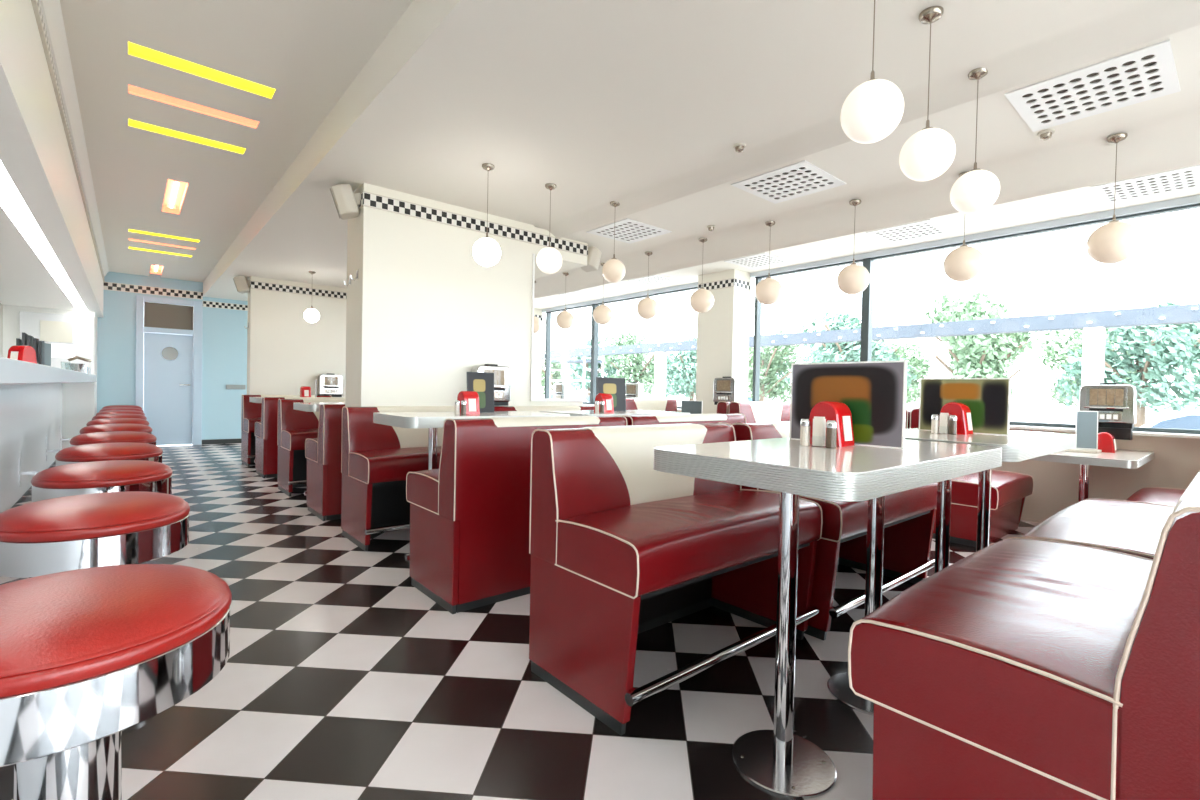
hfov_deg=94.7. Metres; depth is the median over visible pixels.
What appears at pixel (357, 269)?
coat hook
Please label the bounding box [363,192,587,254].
trim
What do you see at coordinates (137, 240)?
recessed light
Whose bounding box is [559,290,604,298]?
ceiling vent
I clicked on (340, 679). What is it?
floor
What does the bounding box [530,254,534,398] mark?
trim
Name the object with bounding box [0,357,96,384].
countertop
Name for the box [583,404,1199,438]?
window sill
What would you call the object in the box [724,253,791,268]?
ceiling vent
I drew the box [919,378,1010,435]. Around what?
menu card
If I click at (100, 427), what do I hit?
bar stool
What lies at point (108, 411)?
bar stool
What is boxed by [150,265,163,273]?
ceiling light
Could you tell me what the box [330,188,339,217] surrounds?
speaker grille
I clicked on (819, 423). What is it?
holder
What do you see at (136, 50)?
recessed light
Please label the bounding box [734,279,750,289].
trim
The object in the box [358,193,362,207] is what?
trim
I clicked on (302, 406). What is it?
table
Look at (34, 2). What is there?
trim
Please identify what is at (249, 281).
trim
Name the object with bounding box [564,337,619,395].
street tree
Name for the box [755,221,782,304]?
pendant lamp
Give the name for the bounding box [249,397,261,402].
table
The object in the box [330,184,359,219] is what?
wall speaker
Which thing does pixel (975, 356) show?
street tree
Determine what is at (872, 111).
pendant lamp
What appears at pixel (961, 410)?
napkin dispenser
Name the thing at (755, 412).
bench
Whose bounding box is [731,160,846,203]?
ceiling vent
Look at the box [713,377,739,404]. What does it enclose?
song selector
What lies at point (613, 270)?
pendant lamp
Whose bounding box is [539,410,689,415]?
table
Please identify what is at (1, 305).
wall
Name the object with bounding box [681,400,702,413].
menu card
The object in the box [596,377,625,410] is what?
menu card
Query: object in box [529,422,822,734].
bench
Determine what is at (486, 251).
pendant lamp
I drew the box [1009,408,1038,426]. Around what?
parked car
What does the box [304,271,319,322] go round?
pendant lamp
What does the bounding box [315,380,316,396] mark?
menu card
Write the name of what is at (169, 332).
door
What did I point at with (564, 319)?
pendant lamp
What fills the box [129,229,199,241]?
recessed light
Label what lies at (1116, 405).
song selector
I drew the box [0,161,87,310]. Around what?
light strip
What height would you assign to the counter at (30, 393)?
1.194 m
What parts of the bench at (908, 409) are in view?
backrest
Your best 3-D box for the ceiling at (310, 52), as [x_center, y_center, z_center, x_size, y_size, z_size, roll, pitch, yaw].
[-2.528,-1.989,3.496,1.320,0.168,15.660,0,1,-40]
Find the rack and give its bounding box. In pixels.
[16,332,43,364]
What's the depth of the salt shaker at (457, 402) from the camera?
3.61 m
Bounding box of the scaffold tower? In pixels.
[550,306,604,401]
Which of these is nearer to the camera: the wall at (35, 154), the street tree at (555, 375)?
the wall at (35, 154)
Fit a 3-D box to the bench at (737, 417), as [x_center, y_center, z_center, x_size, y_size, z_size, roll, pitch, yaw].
[0.453,0.572,4.069,1.210,0.958,0.613,0,1,-40]
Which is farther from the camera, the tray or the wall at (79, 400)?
the wall at (79, 400)
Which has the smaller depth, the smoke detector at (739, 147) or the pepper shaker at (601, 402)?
the smoke detector at (739, 147)
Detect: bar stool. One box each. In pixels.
[0,491,189,733]
[0,564,231,799]
[31,460,172,501]
[55,442,162,465]
[70,431,156,446]
[79,424,151,434]
[86,418,148,425]
[92,414,146,419]
[96,410,144,415]
[99,407,142,411]
[102,405,141,408]
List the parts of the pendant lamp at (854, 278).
globe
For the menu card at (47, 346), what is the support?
on the counter at (30, 393)
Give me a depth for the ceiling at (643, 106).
3.11 m
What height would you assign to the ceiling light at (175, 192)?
0.066 m
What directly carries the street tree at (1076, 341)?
on the ground
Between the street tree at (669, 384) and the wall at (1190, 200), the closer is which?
the wall at (1190, 200)
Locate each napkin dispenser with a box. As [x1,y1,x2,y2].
[7,345,36,363]
[300,386,310,396]
[457,391,479,413]
[594,393,613,412]
[809,401,854,446]
[939,402,972,434]
[1098,432,1115,452]
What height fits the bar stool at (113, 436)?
0.725 m
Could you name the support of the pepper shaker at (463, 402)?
on the table at (433, 421)
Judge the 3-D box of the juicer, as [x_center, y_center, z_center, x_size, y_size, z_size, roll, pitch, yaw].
[-6.055,-0.412,6.458,0.144,0.196,0.251,1,1,15]
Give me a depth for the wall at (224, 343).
9.90 m
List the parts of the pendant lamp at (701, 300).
globe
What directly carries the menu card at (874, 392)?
on the table at (778, 761)
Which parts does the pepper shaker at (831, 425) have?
lid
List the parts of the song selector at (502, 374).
plate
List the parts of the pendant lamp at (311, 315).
globe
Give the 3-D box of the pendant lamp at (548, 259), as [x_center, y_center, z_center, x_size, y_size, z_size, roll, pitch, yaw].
[-0.378,-1.287,4.170,0.197,0.664,0.197,0,1,-40]
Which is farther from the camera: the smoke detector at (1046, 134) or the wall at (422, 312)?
the wall at (422, 312)
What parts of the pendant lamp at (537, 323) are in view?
globe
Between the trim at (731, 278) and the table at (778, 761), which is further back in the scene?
the trim at (731, 278)
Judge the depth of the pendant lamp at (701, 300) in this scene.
5.22 m
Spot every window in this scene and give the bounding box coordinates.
[544,304,592,403]
[591,287,697,408]
[752,258,866,400]
[864,203,1199,433]
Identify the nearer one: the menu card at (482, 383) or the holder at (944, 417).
the holder at (944, 417)
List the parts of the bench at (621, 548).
panel, backrest, cream panel, seat, foot rail, panel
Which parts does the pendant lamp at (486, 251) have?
globe, cord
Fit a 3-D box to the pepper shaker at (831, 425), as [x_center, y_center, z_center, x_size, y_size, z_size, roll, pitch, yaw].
[0.759,0.111,1.812,0.034,0.094,0.034,0,1,-40]
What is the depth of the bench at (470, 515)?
2.83 m
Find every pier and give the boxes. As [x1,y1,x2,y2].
[532,308,542,398]
[696,269,750,413]
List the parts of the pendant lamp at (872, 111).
globe, cord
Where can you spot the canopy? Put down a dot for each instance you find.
(1094, 324)
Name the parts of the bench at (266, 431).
seat, panel, panel, backrest, cream panel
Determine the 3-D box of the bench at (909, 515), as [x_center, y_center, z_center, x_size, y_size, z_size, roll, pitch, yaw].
[1.321,0.606,3.052,1.210,0.958,0.613,0,1,-40]
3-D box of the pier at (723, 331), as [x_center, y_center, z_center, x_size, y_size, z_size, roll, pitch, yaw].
[1.638,-0.331,7.420,0.360,2.700,0.588,0,1,-40]
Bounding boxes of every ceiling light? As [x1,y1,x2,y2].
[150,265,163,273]
[162,179,188,213]
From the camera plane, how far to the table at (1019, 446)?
2.49 m
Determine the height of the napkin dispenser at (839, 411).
0.154 m
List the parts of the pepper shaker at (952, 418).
lid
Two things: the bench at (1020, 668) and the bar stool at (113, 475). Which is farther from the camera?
the bar stool at (113, 475)
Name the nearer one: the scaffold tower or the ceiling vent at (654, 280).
the ceiling vent at (654, 280)
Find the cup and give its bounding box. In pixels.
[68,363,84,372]
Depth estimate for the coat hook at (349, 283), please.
4.42 m
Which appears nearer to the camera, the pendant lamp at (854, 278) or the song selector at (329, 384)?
the pendant lamp at (854, 278)
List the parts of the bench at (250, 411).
panel, seat, backrest, cream panel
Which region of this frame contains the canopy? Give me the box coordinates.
[542,260,1199,398]
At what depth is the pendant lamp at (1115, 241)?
3.02 m
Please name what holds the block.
attached to the wall at (1175, 463)
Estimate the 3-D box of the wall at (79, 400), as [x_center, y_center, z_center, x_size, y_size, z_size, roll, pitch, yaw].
[-9.175,-0.272,7.587,3.324,2.141,0.900,0,1,-40]
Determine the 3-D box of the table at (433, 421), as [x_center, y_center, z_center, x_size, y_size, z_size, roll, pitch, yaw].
[-0.861,0.561,3.797,1.200,0.936,0.648,0,1,-40]
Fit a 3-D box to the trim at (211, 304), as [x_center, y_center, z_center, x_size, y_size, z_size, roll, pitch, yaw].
[-6.760,-1.722,10.184,0.924,0.108,0.010,0,1,-40]
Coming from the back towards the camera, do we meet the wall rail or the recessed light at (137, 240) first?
the wall rail
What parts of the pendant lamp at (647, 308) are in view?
globe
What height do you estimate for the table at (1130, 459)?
0.714 m
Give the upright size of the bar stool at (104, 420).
0.725 m
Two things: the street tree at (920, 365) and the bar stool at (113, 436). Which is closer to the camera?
the bar stool at (113, 436)
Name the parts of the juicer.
lever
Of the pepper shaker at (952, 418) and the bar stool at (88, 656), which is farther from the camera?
the pepper shaker at (952, 418)
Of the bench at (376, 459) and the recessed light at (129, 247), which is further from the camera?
the recessed light at (129, 247)
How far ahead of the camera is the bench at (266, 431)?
6.54 m
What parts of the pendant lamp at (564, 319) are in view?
globe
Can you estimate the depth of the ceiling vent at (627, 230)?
5.14 m
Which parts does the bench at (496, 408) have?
cream panel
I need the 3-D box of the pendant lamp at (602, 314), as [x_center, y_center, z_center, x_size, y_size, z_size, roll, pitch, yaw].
[0.037,-1.226,6.400,0.230,0.705,0.230,0,1,-40]
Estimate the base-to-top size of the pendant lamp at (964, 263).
0.705 m
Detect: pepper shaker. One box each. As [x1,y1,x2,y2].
[461,400,465,414]
[600,401,603,412]
[826,420,836,448]
[949,415,956,434]
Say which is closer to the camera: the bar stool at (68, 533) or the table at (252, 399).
the bar stool at (68, 533)
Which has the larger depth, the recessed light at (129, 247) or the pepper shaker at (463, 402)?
the recessed light at (129, 247)
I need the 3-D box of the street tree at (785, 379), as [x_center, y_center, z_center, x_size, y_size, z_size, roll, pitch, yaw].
[9.645,-1.234,32.385,3.776,4.487,3.652,2,1,40]
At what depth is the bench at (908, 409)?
4.50 m
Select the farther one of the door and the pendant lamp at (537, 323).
the door
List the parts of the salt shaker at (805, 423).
glass, lid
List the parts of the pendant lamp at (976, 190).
globe, cord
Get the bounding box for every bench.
[241,395,331,466]
[254,397,344,477]
[277,399,344,496]
[304,404,344,520]
[341,406,454,550]
[405,415,626,613]
[494,406,593,411]
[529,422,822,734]
[622,413,745,425]
[626,398,676,411]
[716,401,758,413]
[729,402,789,422]
[731,421,936,640]
[848,471,1199,799]
[905,407,918,428]
[910,408,1033,546]
[1022,498,1174,558]
[1127,487,1185,505]
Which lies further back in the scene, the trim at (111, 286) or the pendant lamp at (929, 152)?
the trim at (111, 286)
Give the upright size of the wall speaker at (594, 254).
0.240 m
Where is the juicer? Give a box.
[68,356,91,372]
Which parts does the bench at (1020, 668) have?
panel, seat, backrest, cream panel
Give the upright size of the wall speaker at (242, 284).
0.240 m
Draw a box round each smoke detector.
[707,225,715,230]
[733,143,745,152]
[1037,129,1054,139]
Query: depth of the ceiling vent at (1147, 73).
2.64 m
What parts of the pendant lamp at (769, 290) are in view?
globe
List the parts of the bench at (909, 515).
backrest, cream panel, panel, seat, foot rail, panel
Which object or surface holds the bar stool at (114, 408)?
on the floor
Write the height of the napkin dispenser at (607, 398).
0.154 m
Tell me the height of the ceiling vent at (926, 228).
0.007 m
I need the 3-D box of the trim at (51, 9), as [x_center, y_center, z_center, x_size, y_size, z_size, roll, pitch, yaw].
[-3.008,-1.863,3.091,0.066,0.090,15.660,0,1,-40]
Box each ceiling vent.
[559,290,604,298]
[587,218,671,243]
[628,275,682,285]
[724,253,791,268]
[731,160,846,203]
[866,219,951,243]
[1004,39,1179,131]
[1090,165,1199,204]
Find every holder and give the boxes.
[812,416,825,446]
[939,413,948,433]
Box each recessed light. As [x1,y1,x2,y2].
[128,42,275,97]
[128,84,258,127]
[128,119,245,153]
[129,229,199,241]
[129,238,195,249]
[129,247,191,256]
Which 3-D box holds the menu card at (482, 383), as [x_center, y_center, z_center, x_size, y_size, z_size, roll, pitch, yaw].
[-0.848,-0.053,3.925,0.210,0.288,0.028,0,1,-40]
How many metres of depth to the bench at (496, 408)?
5.09 m
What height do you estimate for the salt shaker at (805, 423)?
0.094 m
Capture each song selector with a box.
[317,373,342,396]
[471,364,510,405]
[553,382,568,398]
[625,382,643,397]
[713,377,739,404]
[1079,383,1136,428]
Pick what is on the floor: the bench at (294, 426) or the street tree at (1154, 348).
the bench at (294, 426)
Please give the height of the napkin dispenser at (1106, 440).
0.154 m
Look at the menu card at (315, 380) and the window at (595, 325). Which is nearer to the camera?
the menu card at (315, 380)
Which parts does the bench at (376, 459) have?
panel, backrest, foot rail, seat, cream panel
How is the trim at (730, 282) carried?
attached to the pier at (723, 331)
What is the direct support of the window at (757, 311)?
in the wall at (1175, 463)
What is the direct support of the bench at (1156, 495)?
on the floor
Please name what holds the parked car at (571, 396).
on the ground
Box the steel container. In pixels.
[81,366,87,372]
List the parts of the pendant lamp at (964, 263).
globe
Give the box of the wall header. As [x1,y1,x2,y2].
[534,227,587,277]
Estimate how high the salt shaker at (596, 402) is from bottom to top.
0.094 m
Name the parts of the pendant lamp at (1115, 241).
globe, cord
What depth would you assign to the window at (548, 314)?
10.89 m
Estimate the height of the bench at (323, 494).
0.958 m
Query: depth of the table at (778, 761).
1.63 m
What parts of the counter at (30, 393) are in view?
bracket plate, footrest bracket, bracket arm, panel, footrest bracket, bracket arm, footrest bracket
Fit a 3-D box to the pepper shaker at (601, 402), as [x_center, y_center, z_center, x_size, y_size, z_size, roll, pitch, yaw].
[0.017,0.054,4.371,0.034,0.094,0.034,0,1,-40]
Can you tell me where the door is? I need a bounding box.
[135,295,202,445]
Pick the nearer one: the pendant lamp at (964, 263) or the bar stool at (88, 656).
the bar stool at (88, 656)
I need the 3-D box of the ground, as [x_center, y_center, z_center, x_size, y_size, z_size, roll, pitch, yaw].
[26.561,1.313,38.471,77.640,0.240,168.000,0,1,-40]
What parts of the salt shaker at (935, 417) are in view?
lid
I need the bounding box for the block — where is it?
[1098,427,1132,439]
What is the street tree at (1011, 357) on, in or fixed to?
on the ground
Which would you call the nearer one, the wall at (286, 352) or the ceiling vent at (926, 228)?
the ceiling vent at (926, 228)
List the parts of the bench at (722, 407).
backrest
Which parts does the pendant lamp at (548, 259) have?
globe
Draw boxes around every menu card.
[44,342,51,365]
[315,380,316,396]
[467,372,493,412]
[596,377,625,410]
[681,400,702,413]
[790,360,906,448]
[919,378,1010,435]
[1075,411,1097,448]
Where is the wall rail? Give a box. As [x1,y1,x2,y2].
[226,385,245,388]
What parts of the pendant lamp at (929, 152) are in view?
globe, cord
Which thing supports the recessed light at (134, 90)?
in the ceiling at (310, 52)
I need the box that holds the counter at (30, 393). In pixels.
[0,357,96,512]
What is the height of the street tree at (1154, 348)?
3.946 m
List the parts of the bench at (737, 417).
cream panel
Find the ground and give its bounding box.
[541,396,1170,427]
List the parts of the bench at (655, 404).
cream panel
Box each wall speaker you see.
[233,276,249,293]
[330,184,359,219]
[581,246,601,271]
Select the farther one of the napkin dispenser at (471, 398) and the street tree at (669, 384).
the street tree at (669, 384)
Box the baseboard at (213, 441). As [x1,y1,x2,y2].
[202,439,240,444]
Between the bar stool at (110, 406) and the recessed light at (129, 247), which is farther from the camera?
the bar stool at (110, 406)
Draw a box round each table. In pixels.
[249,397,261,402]
[293,402,344,411]
[373,411,569,561]
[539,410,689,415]
[653,437,1001,798]
[905,428,1075,572]
[1028,449,1153,501]
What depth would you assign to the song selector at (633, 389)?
8.69 m
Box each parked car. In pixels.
[550,393,594,404]
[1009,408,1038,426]
[1138,411,1199,434]
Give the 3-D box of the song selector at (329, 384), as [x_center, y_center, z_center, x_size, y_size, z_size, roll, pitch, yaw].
[-4.171,-0.228,8.553,0.341,0.364,0.155,0,1,-40]
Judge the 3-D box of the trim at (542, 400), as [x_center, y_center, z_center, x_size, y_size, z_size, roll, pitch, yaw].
[-0.440,0.002,5.462,0.660,0.024,0.132,0,1,-40]
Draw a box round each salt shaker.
[455,400,459,413]
[595,401,598,412]
[800,418,810,445]
[931,414,938,433]
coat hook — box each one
[343,276,350,285]
[350,269,357,280]
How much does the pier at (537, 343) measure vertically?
2.700 m
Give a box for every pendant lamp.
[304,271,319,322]
[473,163,500,265]
[534,281,540,332]
[536,183,561,273]
[556,272,573,328]
[593,263,612,324]
[602,201,625,282]
[637,251,658,318]
[690,238,713,312]
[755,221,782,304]
[837,199,869,294]
[840,0,903,143]
[899,6,955,180]
[943,171,984,281]
[950,68,999,213]
[1086,133,1141,263]
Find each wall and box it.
[0,0,103,317]
[0,303,2,356]
[3,305,96,448]
[19,311,93,374]
[97,272,247,439]
[247,276,346,397]
[345,183,533,406]
[531,401,582,405]
[542,195,1199,313]
[677,411,1199,522]
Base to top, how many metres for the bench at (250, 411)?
0.958 m
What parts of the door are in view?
transom panel, porthole glass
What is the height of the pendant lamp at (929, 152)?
0.664 m
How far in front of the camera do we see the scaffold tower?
20.51 m
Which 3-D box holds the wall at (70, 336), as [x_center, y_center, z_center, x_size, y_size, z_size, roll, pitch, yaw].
[-7.884,-0.815,8.033,0.774,0.864,0.068,0,1,-40]
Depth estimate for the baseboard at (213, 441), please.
10.11 m
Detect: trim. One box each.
[31,0,104,282]
[39,0,108,275]
[104,282,202,299]
[203,301,247,310]
[249,281,346,299]
[250,281,346,298]
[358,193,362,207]
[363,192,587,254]
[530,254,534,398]
[530,399,585,401]
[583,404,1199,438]
[698,278,750,290]
[698,279,733,289]
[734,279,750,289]
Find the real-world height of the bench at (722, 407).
1.024 m
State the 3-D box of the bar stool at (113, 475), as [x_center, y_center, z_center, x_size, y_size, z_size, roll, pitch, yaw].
[-2.317,0.657,2.589,0.491,0.725,0.491,1,1,4]
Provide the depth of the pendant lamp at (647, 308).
5.77 m
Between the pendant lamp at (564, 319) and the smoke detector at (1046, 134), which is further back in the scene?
the pendant lamp at (564, 319)
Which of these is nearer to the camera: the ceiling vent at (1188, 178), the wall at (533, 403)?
the ceiling vent at (1188, 178)
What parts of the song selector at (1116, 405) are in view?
chrome rail, plate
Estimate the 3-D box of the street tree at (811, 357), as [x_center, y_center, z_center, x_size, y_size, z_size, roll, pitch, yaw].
[12.167,-1.130,29.209,3.652,4.487,3.776,1,1,12]
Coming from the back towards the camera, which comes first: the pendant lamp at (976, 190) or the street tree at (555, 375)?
the street tree at (555, 375)
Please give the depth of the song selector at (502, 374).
4.85 m
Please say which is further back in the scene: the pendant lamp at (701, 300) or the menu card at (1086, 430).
the pendant lamp at (701, 300)
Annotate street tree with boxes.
[541,345,573,394]
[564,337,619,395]
[598,328,666,395]
[640,356,679,395]
[666,336,696,400]
[748,328,802,401]
[748,347,790,394]
[797,309,916,392]
[801,343,834,362]
[884,340,931,404]
[925,290,1037,377]
[948,335,1030,397]
[1036,328,1135,406]
[1052,301,1199,426]
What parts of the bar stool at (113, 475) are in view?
seat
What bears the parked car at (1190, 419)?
on the ground
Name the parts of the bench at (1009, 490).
backrest, panel, seat, panel, panel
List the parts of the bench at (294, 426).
panel, foot rail, backrest, seat, cream panel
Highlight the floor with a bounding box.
[0,443,1039,799]
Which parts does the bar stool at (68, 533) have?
seat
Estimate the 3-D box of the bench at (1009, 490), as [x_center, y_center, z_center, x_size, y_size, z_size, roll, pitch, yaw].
[3.085,0.584,4.571,1.025,1.024,0.613,0,1,-40]
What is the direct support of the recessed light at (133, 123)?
in the ceiling at (310, 52)
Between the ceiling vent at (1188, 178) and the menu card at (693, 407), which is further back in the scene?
the menu card at (693, 407)
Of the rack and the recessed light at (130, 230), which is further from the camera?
the recessed light at (130, 230)
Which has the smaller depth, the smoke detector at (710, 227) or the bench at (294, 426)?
the smoke detector at (710, 227)
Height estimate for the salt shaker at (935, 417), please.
0.094 m
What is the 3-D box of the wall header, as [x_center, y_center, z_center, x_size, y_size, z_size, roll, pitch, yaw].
[-1.966,-1.562,7.271,0.648,0.258,4.908,0,1,-40]
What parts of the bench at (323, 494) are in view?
seat, panel, backrest, panel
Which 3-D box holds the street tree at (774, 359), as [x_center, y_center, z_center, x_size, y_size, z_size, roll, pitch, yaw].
[6.866,-0.888,22.722,2.676,4.002,2.765,2,1,22]
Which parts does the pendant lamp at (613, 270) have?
globe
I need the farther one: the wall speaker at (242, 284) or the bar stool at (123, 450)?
the wall speaker at (242, 284)
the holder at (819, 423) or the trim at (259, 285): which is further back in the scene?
the trim at (259, 285)
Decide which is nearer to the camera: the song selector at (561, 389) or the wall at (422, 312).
the wall at (422, 312)
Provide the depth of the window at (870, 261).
5.12 m
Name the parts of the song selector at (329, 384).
plate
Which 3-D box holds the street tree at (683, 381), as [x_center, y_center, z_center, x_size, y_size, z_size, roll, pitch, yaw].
[4.302,-0.956,25.389,3.211,3.946,3.321,2,1,37]
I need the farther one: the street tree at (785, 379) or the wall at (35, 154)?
the street tree at (785, 379)
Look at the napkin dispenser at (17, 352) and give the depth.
3.38 m
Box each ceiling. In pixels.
[60,0,412,281]
[203,0,1199,308]
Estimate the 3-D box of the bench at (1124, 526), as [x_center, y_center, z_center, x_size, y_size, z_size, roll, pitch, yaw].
[2.119,0.638,2.116,1.210,0.958,0.613,0,1,-40]
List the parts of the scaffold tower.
post, post, post, post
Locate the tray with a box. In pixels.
[1064,448,1101,452]
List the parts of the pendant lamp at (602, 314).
globe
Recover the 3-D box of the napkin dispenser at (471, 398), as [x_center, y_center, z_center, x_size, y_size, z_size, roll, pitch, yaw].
[-0.889,0.016,3.723,0.113,0.154,0.133,0,1,-40]
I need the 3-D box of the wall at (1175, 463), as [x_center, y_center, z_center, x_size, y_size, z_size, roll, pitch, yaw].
[1.919,0.605,7.454,0.120,0.840,15.780,0,1,-40]
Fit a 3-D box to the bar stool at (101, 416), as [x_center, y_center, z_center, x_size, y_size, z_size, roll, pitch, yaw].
[-5.667,0.524,6.517,0.491,0.725,0.491,1,1,-21]
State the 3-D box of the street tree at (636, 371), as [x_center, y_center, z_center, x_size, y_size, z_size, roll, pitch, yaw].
[1.630,-1.412,28.424,3.393,4.651,2.737,2,1,38]
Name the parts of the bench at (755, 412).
cream panel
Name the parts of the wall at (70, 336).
cupboard door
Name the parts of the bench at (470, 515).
foot rail, seat, panel, panel, backrest, cream panel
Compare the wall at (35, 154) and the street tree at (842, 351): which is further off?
the street tree at (842, 351)

